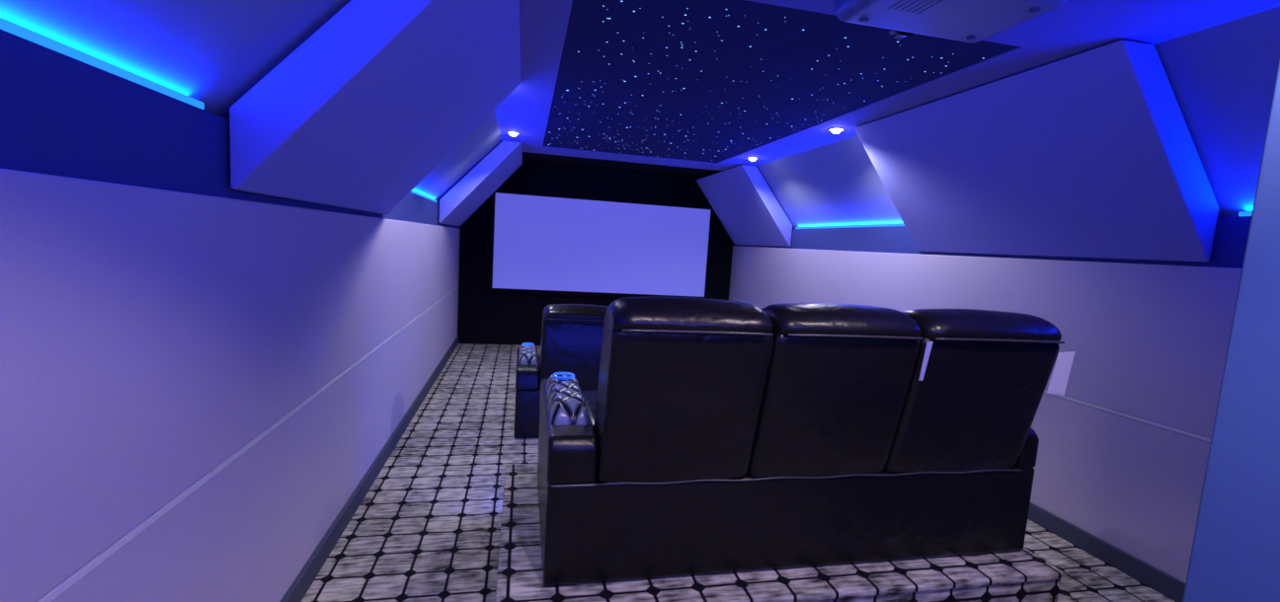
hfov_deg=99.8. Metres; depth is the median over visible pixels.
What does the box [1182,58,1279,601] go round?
wall
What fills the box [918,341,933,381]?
paper tag
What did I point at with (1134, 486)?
wall panel
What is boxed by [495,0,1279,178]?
ceiling
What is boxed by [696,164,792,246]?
acoustic panel
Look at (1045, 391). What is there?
trim
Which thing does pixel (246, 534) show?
wall panel
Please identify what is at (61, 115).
wall
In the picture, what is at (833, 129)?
recessed light
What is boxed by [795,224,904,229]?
led light strip
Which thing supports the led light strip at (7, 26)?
attached to the wall at (211, 52)
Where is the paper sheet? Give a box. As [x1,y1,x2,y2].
[1046,351,1075,395]
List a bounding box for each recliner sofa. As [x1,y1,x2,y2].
[513,304,608,438]
[537,297,1064,585]
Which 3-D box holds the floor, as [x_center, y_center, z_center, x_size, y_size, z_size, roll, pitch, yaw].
[0.289,1.169,3.704,4.350,0.060,8.600,2,6,-12]
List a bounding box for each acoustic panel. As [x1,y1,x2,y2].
[229,0,520,214]
[438,140,522,226]
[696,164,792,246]
[854,40,1218,261]
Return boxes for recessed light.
[506,131,519,136]
[747,157,758,160]
[828,127,845,133]
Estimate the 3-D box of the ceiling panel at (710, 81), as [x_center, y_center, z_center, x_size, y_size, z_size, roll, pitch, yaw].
[0.325,-1.404,4.069,1.960,0.026,3.910,2,6,-12]
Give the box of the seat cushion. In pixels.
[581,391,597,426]
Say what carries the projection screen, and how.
attached to the wall at (481, 312)
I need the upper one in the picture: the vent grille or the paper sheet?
the vent grille
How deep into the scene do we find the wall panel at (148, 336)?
1.24 m
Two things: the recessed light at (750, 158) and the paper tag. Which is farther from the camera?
the recessed light at (750, 158)
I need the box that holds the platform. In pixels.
[494,464,1064,601]
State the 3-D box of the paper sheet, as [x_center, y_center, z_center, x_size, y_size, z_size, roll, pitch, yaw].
[1.647,0.284,2.109,0.085,0.180,0.022,2,6,-12]
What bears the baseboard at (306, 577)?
attached to the wall at (61, 115)
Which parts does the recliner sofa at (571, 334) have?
arm, quilted armrest, backrest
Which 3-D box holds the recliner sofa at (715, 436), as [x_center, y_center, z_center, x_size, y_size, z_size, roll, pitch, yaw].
[0.599,0.473,2.390,2.020,1.023,1.085,2,6,-12]
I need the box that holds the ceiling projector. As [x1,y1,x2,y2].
[834,0,1067,42]
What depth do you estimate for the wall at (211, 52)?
1.31 m
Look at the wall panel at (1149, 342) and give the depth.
2.96 m
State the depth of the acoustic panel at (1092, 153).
2.79 m
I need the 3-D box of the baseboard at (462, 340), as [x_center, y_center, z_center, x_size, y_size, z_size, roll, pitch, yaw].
[-0.600,0.605,7.760,3.820,0.100,0.020,2,6,-12]
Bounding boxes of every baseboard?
[280,336,458,601]
[459,336,541,345]
[1027,502,1185,601]
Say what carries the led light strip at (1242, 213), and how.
attached to the wall at (1231, 233)
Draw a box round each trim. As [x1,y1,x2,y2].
[36,286,458,601]
[728,297,1210,442]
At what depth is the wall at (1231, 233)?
4.37 m
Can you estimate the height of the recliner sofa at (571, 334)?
1.023 m
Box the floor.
[301,343,1175,601]
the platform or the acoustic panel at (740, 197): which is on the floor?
the platform
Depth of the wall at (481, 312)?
7.46 m
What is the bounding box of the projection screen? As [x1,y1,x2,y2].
[487,188,715,298]
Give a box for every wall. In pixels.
[0,0,502,203]
[0,29,458,228]
[457,161,734,343]
[734,216,1251,268]
[756,5,1279,229]
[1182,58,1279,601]
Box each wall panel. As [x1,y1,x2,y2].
[0,168,460,601]
[51,287,458,601]
[728,245,1241,438]
[728,298,1210,583]
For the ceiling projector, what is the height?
0.156 m
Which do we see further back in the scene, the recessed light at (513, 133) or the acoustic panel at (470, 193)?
the acoustic panel at (470, 193)
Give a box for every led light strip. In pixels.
[0,17,204,109]
[410,190,437,202]
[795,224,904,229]
[1238,211,1252,216]
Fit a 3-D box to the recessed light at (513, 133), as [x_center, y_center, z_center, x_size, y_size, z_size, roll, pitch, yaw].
[-1.192,-1.570,5.076,0.124,0.033,0.124,2,6,-12]
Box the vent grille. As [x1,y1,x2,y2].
[887,0,943,13]
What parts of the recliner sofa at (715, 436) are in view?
quilted armrest, arm, backrest, backrest, backrest, arm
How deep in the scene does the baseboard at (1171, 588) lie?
2.79 m
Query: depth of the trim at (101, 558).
1.38 m
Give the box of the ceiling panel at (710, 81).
[542,0,1019,162]
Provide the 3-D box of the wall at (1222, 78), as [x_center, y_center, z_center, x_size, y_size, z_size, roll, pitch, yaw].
[2.198,-0.942,3.813,0.740,0.775,8.500,2,6,-12]
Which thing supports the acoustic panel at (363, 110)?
attached to the wall at (211, 52)
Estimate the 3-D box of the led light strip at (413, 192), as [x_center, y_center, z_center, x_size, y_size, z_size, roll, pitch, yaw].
[-1.819,-0.873,4.364,0.033,0.020,2.080,2,6,-12]

